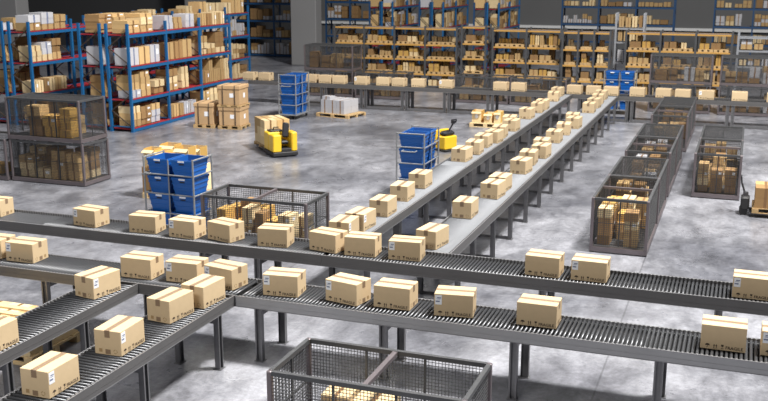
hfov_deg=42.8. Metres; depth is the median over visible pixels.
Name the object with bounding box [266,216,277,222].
carton
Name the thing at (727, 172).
carton
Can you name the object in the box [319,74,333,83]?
cardboard box
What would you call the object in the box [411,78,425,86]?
cardboard box
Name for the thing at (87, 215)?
cardboard box
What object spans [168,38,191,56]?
carton
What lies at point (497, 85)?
cardboard box
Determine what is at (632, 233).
carton
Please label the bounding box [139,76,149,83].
carton
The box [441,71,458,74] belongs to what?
wooden pallet
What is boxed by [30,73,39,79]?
carton
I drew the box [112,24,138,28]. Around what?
carton
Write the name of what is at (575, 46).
wooden pallet
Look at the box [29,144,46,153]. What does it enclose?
carton
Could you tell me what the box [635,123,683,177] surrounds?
wire cage
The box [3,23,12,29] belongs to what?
carton
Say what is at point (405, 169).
plastic crate
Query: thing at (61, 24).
carton
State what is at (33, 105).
carton
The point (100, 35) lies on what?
storage rack
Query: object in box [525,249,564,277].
cardboard box
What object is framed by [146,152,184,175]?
plastic crate
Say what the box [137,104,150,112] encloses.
carton
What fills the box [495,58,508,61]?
wooden pallet
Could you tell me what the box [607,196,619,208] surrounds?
carton
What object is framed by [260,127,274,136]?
carton
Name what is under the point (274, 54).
storage rack
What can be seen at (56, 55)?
carton
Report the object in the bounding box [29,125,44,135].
carton
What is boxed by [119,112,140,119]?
carton
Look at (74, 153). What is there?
carton
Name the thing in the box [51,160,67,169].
carton
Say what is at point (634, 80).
cart
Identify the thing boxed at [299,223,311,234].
carton
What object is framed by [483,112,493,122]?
carton
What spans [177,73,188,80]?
carton
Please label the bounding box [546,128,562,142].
cardboard box
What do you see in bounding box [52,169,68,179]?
carton
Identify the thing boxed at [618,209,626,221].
carton
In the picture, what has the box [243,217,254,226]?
carton
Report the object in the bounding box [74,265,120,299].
cardboard box
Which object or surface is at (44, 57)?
carton
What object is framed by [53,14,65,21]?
carton
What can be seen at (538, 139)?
cardboard box
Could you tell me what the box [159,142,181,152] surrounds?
carton
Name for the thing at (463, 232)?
conveyor
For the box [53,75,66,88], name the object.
carton
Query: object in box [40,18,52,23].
carton
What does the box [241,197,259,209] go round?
carton
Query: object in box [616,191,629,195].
carton
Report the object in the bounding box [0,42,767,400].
floor
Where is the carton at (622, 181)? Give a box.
[616,180,629,190]
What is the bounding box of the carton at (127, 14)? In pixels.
[125,13,150,16]
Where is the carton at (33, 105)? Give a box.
[26,104,48,115]
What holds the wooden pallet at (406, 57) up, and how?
on the storage rack at (394, 27)
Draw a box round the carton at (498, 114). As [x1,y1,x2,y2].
[493,110,503,123]
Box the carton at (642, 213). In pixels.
[640,210,645,219]
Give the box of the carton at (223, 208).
[217,205,234,217]
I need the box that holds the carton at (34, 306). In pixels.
[10,305,37,316]
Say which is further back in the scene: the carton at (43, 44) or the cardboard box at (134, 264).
the carton at (43, 44)
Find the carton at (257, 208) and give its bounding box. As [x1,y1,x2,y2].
[242,203,260,217]
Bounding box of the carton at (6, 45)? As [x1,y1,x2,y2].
[0,44,14,52]
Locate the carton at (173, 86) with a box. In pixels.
[163,82,177,90]
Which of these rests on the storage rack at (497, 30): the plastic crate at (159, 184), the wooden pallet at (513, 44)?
the wooden pallet at (513, 44)
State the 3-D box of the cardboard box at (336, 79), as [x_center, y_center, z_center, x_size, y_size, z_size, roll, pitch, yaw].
[-1.493,-4.104,33.210,0.442,0.263,0.311,5,14,20]
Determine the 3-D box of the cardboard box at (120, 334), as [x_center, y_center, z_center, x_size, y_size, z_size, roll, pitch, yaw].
[-2.721,1.389,10.089,0.312,0.263,0.442,4,14,18]
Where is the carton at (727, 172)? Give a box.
[725,167,736,178]
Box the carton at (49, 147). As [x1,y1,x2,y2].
[46,145,64,155]
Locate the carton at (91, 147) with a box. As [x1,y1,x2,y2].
[75,146,99,155]
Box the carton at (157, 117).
[151,114,159,121]
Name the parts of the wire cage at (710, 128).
panel, panel, lid, frame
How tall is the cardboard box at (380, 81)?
0.263 m
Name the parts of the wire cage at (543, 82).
panel, frame, frame, panel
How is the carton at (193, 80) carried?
on the storage rack at (163, 120)
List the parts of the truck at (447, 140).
motor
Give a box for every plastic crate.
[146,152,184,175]
[147,174,174,193]
[148,192,175,210]
[149,209,175,224]
[170,154,208,178]
[171,173,208,195]
[172,191,208,213]
[173,208,210,216]
[280,74,300,84]
[280,84,300,94]
[280,94,300,104]
[281,103,300,113]
[287,72,306,83]
[299,82,306,92]
[299,92,306,102]
[300,101,306,111]
[399,131,429,149]
[399,147,429,163]
[399,161,429,177]
[406,127,436,145]
[427,143,436,159]
[427,157,435,169]
[605,80,618,85]
[606,70,620,80]
[619,101,625,109]
[620,81,633,89]
[620,91,629,93]
[621,70,634,81]
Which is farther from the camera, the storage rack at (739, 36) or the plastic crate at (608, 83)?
the storage rack at (739, 36)
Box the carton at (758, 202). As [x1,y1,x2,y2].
[754,198,767,208]
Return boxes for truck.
[256,122,297,156]
[434,119,456,151]
[739,175,767,215]
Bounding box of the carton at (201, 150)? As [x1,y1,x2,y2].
[196,145,207,161]
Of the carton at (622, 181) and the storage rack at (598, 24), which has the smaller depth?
the carton at (622, 181)
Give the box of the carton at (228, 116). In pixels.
[218,105,248,125]
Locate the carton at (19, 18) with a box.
[15,14,39,22]
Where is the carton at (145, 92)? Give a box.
[141,88,150,96]
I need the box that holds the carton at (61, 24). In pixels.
[53,21,64,28]
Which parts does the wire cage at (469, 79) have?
panel, panel, frame, frame, panel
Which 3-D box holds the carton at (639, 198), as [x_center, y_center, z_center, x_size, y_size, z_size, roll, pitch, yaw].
[4.622,0.061,17.438,0.245,0.163,0.340,5,14,20]
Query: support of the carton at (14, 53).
on the storage rack at (2, 32)
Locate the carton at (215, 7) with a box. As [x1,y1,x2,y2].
[207,2,218,10]
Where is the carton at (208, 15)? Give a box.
[206,13,211,24]
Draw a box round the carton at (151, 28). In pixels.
[140,27,152,31]
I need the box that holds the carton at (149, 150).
[141,146,161,165]
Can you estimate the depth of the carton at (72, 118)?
21.02 m
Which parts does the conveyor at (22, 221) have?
rail, rail, leg, leg, leg, leg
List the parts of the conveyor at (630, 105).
leg, leg, leg, leg, leg, leg, leg, leg, leg, leg, leg, leg, leg, leg, leg, rail, rail, leg, leg, leg, leg, leg, leg, leg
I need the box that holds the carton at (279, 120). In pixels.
[273,117,289,127]
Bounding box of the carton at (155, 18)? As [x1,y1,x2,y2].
[151,15,171,22]
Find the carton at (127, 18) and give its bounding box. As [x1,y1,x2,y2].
[126,17,151,20]
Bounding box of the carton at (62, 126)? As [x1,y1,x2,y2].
[61,122,77,130]
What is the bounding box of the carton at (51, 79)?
[39,77,54,90]
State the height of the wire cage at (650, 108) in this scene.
0.930 m
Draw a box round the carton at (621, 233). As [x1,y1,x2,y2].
[616,231,623,239]
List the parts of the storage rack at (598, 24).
upright frame, upright frame, upright frame, upright frame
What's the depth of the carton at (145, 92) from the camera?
28.63 m
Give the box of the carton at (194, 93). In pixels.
[190,89,209,96]
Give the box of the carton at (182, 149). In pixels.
[173,145,195,154]
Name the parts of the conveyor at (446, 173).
leg, leg, leg, leg, leg, leg, leg, leg, rail, leg, rail, leg, leg, leg, leg, leg, leg, leg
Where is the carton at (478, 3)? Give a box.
[474,0,486,7]
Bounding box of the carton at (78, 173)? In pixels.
[68,169,89,180]
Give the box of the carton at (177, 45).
[161,41,182,58]
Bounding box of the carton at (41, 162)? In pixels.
[20,161,42,169]
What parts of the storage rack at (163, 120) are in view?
upright frame, upright frame, upright frame, upright frame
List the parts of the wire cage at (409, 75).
panel, frame, frame, panel, panel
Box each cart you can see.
[141,150,214,228]
[278,71,309,119]
[396,125,439,180]
[599,69,637,113]
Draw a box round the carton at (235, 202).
[231,202,240,217]
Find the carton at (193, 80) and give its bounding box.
[189,70,204,83]
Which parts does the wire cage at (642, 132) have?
panel, panel, frame, lid, panel, frame, panel, corner post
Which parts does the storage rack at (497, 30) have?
upright frame, upright frame, upright frame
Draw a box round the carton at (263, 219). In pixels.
[255,209,271,223]
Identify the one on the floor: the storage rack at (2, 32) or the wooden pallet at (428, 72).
the storage rack at (2, 32)
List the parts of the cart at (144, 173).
post, rail, rail, post, rail, rail, post, rail, rail, post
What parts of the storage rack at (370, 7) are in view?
upright frame, upright frame, upright frame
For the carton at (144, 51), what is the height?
0.490 m
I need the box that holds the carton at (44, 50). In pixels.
[40,47,51,53]
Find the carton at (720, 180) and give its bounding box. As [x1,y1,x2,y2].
[710,176,722,185]
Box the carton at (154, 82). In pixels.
[150,78,163,86]
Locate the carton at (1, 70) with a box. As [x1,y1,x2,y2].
[0,68,18,77]
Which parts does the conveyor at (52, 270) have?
leg, rail, leg, rail, bed plate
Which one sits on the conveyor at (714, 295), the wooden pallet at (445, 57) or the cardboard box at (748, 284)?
the cardboard box at (748, 284)
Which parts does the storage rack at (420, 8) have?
upright frame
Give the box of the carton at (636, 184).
[634,181,646,191]
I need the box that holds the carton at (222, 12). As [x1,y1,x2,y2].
[209,11,223,23]
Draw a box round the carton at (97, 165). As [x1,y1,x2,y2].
[88,161,99,168]
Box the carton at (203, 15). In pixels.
[194,13,205,25]
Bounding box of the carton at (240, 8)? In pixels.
[237,0,243,12]
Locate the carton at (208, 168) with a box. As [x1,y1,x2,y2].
[206,163,211,188]
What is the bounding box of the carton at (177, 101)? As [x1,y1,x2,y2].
[173,100,187,113]
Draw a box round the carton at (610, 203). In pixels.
[602,201,617,211]
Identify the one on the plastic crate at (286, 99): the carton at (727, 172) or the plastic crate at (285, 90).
the plastic crate at (285, 90)
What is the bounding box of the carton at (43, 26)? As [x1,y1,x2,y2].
[40,23,52,29]
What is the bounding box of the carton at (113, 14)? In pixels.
[98,13,123,16]
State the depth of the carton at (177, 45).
30.07 m
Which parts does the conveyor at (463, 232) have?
leg, leg, leg, leg, rail, leg, rail, leg, leg, leg, leg, leg, leg, leg, leg, leg, leg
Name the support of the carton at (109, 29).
on the storage rack at (100, 35)
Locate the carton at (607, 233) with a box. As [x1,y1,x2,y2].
[598,225,611,235]
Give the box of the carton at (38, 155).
[19,153,42,162]
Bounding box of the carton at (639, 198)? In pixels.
[636,197,647,210]
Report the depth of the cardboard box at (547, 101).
27.13 m
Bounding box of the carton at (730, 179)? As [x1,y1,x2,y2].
[724,178,735,185]
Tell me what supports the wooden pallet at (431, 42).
on the storage rack at (394, 27)
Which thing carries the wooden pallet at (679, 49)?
on the storage rack at (662, 33)
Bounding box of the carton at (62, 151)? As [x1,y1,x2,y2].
[51,148,72,160]
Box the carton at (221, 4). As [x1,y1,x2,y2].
[218,2,230,13]
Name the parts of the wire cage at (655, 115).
panel, panel, frame, panel, frame, corner post, panel, corner post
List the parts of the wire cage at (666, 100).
panel, frame, lid, panel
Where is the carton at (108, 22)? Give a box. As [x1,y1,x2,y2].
[85,21,111,24]
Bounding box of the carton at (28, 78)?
[18,77,29,83]
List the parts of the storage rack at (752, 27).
upright frame, upright frame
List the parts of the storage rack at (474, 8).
upright frame, upright frame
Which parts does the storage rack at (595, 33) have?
upright frame, upright frame, upright frame, upright frame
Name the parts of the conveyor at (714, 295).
leg, leg, rail, bed plate, leg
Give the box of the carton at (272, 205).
[261,204,274,214]
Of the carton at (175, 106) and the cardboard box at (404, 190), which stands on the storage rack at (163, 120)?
the carton at (175, 106)
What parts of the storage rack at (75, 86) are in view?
upright frame, upright frame, upright frame, upright frame, upright frame, upright frame, upright frame, upright frame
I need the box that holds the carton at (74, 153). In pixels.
[66,152,86,162]
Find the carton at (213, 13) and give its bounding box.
[201,12,215,24]
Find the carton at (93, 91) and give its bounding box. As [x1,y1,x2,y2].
[90,88,112,96]
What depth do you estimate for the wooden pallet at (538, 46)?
36.01 m
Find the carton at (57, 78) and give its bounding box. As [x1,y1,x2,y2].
[46,76,61,89]
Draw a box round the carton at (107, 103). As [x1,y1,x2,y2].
[93,101,113,108]
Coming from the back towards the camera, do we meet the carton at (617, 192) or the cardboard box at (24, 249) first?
the carton at (617, 192)
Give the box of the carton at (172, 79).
[155,75,176,83]
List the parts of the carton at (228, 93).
lid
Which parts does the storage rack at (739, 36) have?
upright frame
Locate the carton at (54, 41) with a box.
[40,38,60,45]
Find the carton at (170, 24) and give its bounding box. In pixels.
[152,22,172,29]
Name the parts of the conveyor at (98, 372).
rail, leg, leg, leg, leg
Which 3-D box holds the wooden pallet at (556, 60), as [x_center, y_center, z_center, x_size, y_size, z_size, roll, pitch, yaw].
[6.237,-5.162,36.284,0.535,0.090,0.720,5,14,20]
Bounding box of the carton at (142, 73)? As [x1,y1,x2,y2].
[127,69,148,76]
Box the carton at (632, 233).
[624,227,638,239]
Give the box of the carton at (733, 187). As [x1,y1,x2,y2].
[724,186,734,193]
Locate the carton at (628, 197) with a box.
[621,194,636,207]
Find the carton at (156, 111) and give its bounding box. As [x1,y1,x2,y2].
[151,108,159,115]
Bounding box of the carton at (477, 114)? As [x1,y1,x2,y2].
[472,109,484,122]
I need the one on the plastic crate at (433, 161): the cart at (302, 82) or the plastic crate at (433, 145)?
the plastic crate at (433, 145)
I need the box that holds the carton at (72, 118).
[59,115,77,122]
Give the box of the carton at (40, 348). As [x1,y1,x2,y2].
[22,339,54,356]
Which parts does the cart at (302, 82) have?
post, post, post, post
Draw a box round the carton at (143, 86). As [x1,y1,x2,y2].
[139,82,150,89]
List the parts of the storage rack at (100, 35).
upright frame, upright frame, upright frame, upright frame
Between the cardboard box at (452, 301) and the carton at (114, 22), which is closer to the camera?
the cardboard box at (452, 301)
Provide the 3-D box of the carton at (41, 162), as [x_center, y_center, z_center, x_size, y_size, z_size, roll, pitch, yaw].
[-7.834,-0.798,21.780,0.375,0.153,0.320,5,14,20]
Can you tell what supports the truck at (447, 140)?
on the floor
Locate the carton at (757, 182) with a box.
[755,181,767,187]
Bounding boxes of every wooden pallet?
[13,332,79,365]
[142,188,211,198]
[193,123,218,128]
[217,103,249,107]
[218,123,250,129]
[254,140,264,147]
[316,111,365,118]
[350,39,367,42]
[367,40,379,42]
[367,54,379,57]
[380,40,397,42]
[380,54,396,57]
[397,41,410,43]
[397,56,409,58]
[410,41,428,43]
[410,55,428,58]
[410,70,427,73]
[427,41,440,44]
[427,56,443,59]
[427,71,440,73]
[441,41,459,44]
[441,56,458,59]
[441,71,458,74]
[464,40,487,43]
[464,55,487,58]
[464,69,486,73]
[469,121,501,127]
[495,43,511,46]
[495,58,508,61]
[509,58,527,61]
[510,43,524,46]
[528,60,542,62]
[529,44,545,47]
[543,59,558,63]
[544,44,559,47]
[564,61,575,64]
[565,45,576,48]
[579,77,590,80]
[580,61,591,65]
[581,46,592,49]
[596,46,608,49]
[596,62,607,65]
[627,62,641,65]
[628,47,642,49]
[643,47,658,50]
[663,48,677,50]
[678,48,693,51]
[698,48,713,51]
[714,49,728,52]
[752,200,767,213]
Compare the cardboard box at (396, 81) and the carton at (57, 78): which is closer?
the carton at (57, 78)
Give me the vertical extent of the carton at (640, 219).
0.159 m
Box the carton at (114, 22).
[112,20,138,24]
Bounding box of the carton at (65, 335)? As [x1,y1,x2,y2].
[54,329,77,342]
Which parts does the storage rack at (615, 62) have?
upright frame, upright frame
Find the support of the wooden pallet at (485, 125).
on the floor
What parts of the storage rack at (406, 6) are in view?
upright frame, upright frame, upright frame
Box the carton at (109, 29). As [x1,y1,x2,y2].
[85,28,111,32]
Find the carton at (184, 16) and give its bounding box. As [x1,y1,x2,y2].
[173,13,193,20]
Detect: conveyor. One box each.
[0,209,329,278]
[0,254,260,315]
[0,284,138,394]
[0,296,233,400]
[236,279,767,400]
[248,79,767,128]
[321,247,767,315]
[329,94,571,285]
[417,96,617,293]
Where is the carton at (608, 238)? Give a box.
[597,232,611,244]
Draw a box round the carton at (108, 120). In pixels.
[94,118,114,124]
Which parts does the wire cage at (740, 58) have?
corner post, frame, frame, panel, lid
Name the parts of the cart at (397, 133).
post, rail, rail, rail, post, rail, post, post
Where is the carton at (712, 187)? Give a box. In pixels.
[709,182,722,192]
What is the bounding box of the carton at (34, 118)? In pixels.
[28,116,42,125]
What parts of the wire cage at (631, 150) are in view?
panel, panel, frame, panel, corner post, frame, panel, corner post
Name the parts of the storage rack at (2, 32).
upright frame, upright frame, upright frame, upright frame, upright frame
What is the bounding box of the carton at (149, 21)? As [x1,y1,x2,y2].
[139,20,151,24]
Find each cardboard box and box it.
[0,196,13,216]
[0,233,15,258]
[0,316,18,350]
[5,236,47,263]
[20,351,79,398]
[73,204,109,227]
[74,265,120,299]
[94,315,144,356]
[120,251,163,279]
[129,210,165,233]
[147,287,193,323]
[165,255,208,282]
[168,214,205,239]
[181,274,224,308]
[204,259,247,290]
[207,217,244,242]
[243,71,257,79]
[257,223,293,247]
[258,72,273,80]
[263,267,305,297]
[306,74,319,82]
[309,226,347,253]
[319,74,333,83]
[325,272,370,305]
[329,214,358,232]
[332,75,347,83]
[344,231,381,256]
[345,206,375,231]
[354,76,369,84]
[369,194,396,216]
[374,277,417,310]
[376,77,390,85]
[388,235,424,261]
[390,180,414,201]
[392,77,406,86]
[409,169,432,188]
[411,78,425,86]
[416,222,448,249]
[434,285,476,317]
[439,79,454,88]
[451,145,472,161]
[452,195,478,218]
[465,138,483,154]
[474,132,492,147]
[480,178,505,198]
[485,128,503,143]
[488,172,511,190]
[492,124,507,137]
[493,81,508,90]
[502,114,516,123]
[503,118,519,131]
[510,156,532,174]
[511,82,526,91]
[516,293,561,328]
[519,107,534,118]
[519,148,538,165]
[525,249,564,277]
[531,101,544,112]
[531,142,551,158]
[533,137,550,143]
[536,98,549,109]
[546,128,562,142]
[547,91,559,101]
[551,86,564,96]
[556,121,570,134]
[565,112,579,120]
[566,115,582,128]
[567,84,582,93]
[571,253,610,282]
[582,101,595,112]
[586,85,601,94]
[587,97,601,108]
[592,93,603,103]
[595,89,607,99]
[604,86,619,95]
[629,87,645,96]
[655,88,671,97]
[675,89,690,97]
[698,89,714,99]
[700,314,747,352]
[731,91,747,100]
[732,269,767,300]
[760,321,767,355]
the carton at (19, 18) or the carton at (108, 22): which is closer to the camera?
the carton at (108, 22)
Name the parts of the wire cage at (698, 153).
corner post, panel, frame, panel, frame, panel, corner post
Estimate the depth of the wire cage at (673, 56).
31.75 m
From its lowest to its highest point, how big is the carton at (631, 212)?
0.144 m
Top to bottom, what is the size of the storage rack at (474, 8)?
3.070 m
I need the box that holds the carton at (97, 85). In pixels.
[90,81,112,89]
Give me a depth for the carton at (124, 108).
28.21 m
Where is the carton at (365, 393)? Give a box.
[354,390,400,400]
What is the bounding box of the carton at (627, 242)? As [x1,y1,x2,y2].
[623,235,638,247]
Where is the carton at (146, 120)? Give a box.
[141,117,150,124]
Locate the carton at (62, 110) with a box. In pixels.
[59,107,76,116]
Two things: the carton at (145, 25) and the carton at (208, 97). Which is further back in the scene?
the carton at (208, 97)
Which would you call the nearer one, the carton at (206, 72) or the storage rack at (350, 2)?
the carton at (206, 72)
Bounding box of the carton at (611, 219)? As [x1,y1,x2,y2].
[598,215,612,226]
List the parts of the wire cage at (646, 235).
corner post, panel, panel, frame, frame, panel, corner post, panel, corner post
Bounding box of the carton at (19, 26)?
[15,22,40,30]
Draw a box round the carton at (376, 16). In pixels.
[371,14,383,25]
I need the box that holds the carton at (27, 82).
[22,80,38,92]
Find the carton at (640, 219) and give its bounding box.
[639,219,645,228]
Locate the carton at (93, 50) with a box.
[86,45,112,64]
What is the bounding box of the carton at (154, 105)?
[139,102,159,109]
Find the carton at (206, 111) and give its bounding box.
[193,100,218,124]
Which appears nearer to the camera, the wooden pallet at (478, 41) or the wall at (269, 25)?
the wooden pallet at (478, 41)
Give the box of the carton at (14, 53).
[0,52,15,60]
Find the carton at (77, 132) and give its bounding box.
[60,129,78,137]
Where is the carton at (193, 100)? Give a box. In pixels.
[181,99,195,111]
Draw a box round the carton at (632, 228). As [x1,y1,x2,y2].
[624,218,639,230]
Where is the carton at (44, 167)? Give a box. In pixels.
[38,165,52,177]
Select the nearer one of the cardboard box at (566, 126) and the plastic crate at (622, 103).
the cardboard box at (566, 126)
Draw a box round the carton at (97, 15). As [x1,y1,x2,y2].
[84,13,111,17]
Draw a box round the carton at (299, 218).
[298,212,310,226]
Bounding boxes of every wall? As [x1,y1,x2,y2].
[28,0,238,45]
[239,0,290,49]
[321,0,767,53]
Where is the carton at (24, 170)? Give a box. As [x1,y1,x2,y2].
[21,169,36,176]
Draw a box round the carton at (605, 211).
[598,204,613,217]
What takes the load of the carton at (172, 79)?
on the carton at (173, 86)
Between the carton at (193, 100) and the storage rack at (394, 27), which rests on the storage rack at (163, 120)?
the carton at (193, 100)
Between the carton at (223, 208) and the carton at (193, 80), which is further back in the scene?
the carton at (193, 80)
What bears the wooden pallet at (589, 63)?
on the storage rack at (595, 33)
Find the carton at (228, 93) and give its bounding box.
[217,83,248,104]
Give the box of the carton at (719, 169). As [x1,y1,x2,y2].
[711,167,722,177]
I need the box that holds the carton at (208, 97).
[190,96,209,101]
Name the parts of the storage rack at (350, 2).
upright frame, upright frame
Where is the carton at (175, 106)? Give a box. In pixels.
[162,103,178,116]
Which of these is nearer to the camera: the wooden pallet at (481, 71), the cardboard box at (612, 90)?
the cardboard box at (612, 90)
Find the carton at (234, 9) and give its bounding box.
[221,0,237,12]
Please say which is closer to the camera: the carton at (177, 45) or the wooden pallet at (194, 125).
the wooden pallet at (194, 125)
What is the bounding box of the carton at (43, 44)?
[31,41,50,47]
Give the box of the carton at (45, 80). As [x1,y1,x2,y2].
[34,78,49,91]
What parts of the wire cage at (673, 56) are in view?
corner post, panel, panel, frame, lid, frame, panel, corner post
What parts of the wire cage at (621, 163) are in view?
panel, panel, frame, lid, panel, frame, panel, corner post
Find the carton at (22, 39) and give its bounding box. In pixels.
[15,36,36,43]
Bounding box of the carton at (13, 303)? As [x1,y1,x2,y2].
[0,302,32,316]
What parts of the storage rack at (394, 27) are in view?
upright frame, upright frame, upright frame, upright frame, upright frame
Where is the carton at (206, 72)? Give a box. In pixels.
[204,70,209,82]
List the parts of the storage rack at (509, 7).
upright frame, upright frame, upright frame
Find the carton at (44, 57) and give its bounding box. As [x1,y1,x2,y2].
[41,53,52,60]
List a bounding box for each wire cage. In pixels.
[0,131,33,180]
[4,92,107,144]
[9,138,110,186]
[200,184,329,238]
[266,337,491,400]
[304,43,361,71]
[304,69,361,96]
[355,70,413,99]
[454,73,513,104]
[509,75,570,107]
[589,175,659,256]
[608,156,668,226]
[623,136,677,196]
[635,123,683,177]
[647,83,711,113]
[649,52,714,85]
[650,105,692,151]
[658,96,696,137]
[691,138,743,200]
[700,125,744,176]
[717,85,767,116]
[719,54,767,86]
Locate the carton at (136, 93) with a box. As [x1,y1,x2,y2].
[118,89,140,98]
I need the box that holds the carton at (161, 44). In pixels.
[151,42,173,59]
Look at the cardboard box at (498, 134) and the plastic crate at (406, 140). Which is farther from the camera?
the cardboard box at (498, 134)
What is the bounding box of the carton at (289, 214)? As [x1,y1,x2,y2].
[278,211,297,224]
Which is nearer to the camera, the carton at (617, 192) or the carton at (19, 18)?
the carton at (617, 192)
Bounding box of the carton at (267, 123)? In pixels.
[260,118,276,128]
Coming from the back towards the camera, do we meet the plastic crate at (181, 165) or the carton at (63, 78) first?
the carton at (63, 78)
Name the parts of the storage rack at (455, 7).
upright frame, upright frame, upright frame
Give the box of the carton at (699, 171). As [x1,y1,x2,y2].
[698,168,709,177]
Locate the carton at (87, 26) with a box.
[86,24,111,28]
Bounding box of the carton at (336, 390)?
[321,385,359,400]
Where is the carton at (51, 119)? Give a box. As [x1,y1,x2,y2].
[42,114,60,126]
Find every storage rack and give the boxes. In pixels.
[0,8,227,122]
[6,5,250,124]
[76,23,207,130]
[104,15,231,132]
[224,0,291,56]
[325,0,404,53]
[333,23,462,86]
[369,1,409,62]
[381,0,420,65]
[418,2,454,66]
[431,0,468,64]
[460,23,491,87]
[473,2,507,69]
[486,0,519,69]
[491,26,565,85]
[560,28,614,86]
[561,0,676,61]
[613,12,646,93]
[623,29,733,97]
[711,0,767,63]
[733,31,767,90]
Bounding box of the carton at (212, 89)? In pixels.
[203,86,216,93]
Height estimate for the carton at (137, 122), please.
0.197 m
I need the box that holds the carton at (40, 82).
[30,79,43,92]
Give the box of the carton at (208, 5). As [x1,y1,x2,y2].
[206,3,211,11]
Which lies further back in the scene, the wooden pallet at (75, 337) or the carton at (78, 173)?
the carton at (78, 173)
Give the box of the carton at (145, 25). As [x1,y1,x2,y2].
[139,24,151,27]
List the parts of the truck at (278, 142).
panel, seat, backrest, panel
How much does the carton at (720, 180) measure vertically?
0.150 m
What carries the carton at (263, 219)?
on the carton
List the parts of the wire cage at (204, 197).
corner post, panel, corner post, panel, frame, panel, corner post, panel, corner post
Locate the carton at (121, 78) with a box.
[116,73,138,82]
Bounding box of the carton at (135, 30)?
[112,28,139,32]
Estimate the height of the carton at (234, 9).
0.552 m
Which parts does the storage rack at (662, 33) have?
upright frame, upright frame, upright frame, upright frame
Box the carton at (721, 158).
[713,156,724,164]
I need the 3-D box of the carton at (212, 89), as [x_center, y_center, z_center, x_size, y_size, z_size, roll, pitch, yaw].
[-5.833,-3.652,32.374,0.450,0.219,0.454,5,14,18]
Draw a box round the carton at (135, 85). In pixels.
[116,82,138,90]
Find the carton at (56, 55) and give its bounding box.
[52,51,60,58]
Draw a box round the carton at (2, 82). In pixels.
[0,76,18,84]
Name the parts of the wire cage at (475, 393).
corner post, panel, corner post, panel, panel, panel, corner post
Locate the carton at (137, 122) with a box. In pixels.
[119,119,140,126]
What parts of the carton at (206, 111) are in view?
lid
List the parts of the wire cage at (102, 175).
corner post, panel, panel, frame, frame, panel, corner post, panel, corner post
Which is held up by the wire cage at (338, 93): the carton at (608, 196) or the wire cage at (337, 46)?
the wire cage at (337, 46)
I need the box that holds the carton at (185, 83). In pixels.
[177,80,188,87]
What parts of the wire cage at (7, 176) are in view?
panel, corner post, frame, frame, panel, panel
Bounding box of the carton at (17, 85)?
[0,83,19,91]
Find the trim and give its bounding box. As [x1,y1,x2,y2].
[321,21,767,32]
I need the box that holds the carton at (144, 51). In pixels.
[130,46,149,63]
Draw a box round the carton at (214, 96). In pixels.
[210,93,217,99]
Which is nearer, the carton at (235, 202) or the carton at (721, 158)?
the carton at (235, 202)
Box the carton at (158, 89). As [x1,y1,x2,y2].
[151,86,162,93]
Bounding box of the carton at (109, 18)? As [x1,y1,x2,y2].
[84,17,111,21]
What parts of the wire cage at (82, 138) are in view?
corner post, panel, panel, frame, lid, frame, panel, corner post, panel, corner post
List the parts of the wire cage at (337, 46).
corner post, panel, panel, lid, frame, frame, panel, corner post, panel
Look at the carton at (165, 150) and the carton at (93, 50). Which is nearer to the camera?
the carton at (165, 150)
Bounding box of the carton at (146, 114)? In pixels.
[141,111,151,118]
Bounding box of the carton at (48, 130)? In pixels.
[44,126,60,136]
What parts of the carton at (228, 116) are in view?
lid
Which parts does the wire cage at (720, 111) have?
corner post, frame, frame, panel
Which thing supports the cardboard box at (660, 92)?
on the conveyor at (630, 105)
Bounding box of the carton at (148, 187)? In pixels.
[142,166,151,191]
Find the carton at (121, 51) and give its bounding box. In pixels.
[114,47,138,65]
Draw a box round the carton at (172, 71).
[155,68,177,76]
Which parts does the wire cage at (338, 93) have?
panel, frame, frame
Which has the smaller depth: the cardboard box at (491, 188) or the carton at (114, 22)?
the cardboard box at (491, 188)
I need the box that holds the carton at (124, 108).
[118,104,139,113]
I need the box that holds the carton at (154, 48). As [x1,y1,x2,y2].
[136,44,159,62]
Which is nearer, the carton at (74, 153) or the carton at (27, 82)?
the carton at (74, 153)
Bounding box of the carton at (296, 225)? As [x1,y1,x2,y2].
[294,223,298,235]
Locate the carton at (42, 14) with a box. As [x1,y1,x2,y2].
[29,12,52,17]
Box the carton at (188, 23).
[182,20,193,26]
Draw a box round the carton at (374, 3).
[370,0,382,6]
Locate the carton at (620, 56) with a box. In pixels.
[617,49,631,61]
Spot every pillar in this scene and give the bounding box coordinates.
[0,0,28,69]
[185,0,205,35]
[290,0,321,65]
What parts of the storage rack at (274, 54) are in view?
upright frame, upright frame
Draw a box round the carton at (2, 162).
[0,161,10,172]
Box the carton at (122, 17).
[112,16,124,20]
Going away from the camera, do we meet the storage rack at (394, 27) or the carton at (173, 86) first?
the carton at (173, 86)
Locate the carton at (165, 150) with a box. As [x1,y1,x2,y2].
[154,148,172,154]
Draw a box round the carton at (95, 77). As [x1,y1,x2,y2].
[90,74,111,82]
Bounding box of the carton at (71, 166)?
[67,161,88,171]
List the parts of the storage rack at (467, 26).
upright frame, upright frame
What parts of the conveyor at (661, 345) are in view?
leg, leg, leg, leg, rail, rail, leg, leg, bed plate, leg, leg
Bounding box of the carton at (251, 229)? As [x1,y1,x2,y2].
[244,226,254,232]
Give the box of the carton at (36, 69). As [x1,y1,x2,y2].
[19,65,39,72]
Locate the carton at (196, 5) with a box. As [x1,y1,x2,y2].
[188,1,205,12]
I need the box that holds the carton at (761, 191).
[755,184,767,198]
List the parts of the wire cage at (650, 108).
panel, frame, frame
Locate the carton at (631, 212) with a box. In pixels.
[625,208,639,222]
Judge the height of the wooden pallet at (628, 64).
0.090 m
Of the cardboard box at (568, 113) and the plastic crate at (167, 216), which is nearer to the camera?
the plastic crate at (167, 216)
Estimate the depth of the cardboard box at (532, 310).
10.69 m

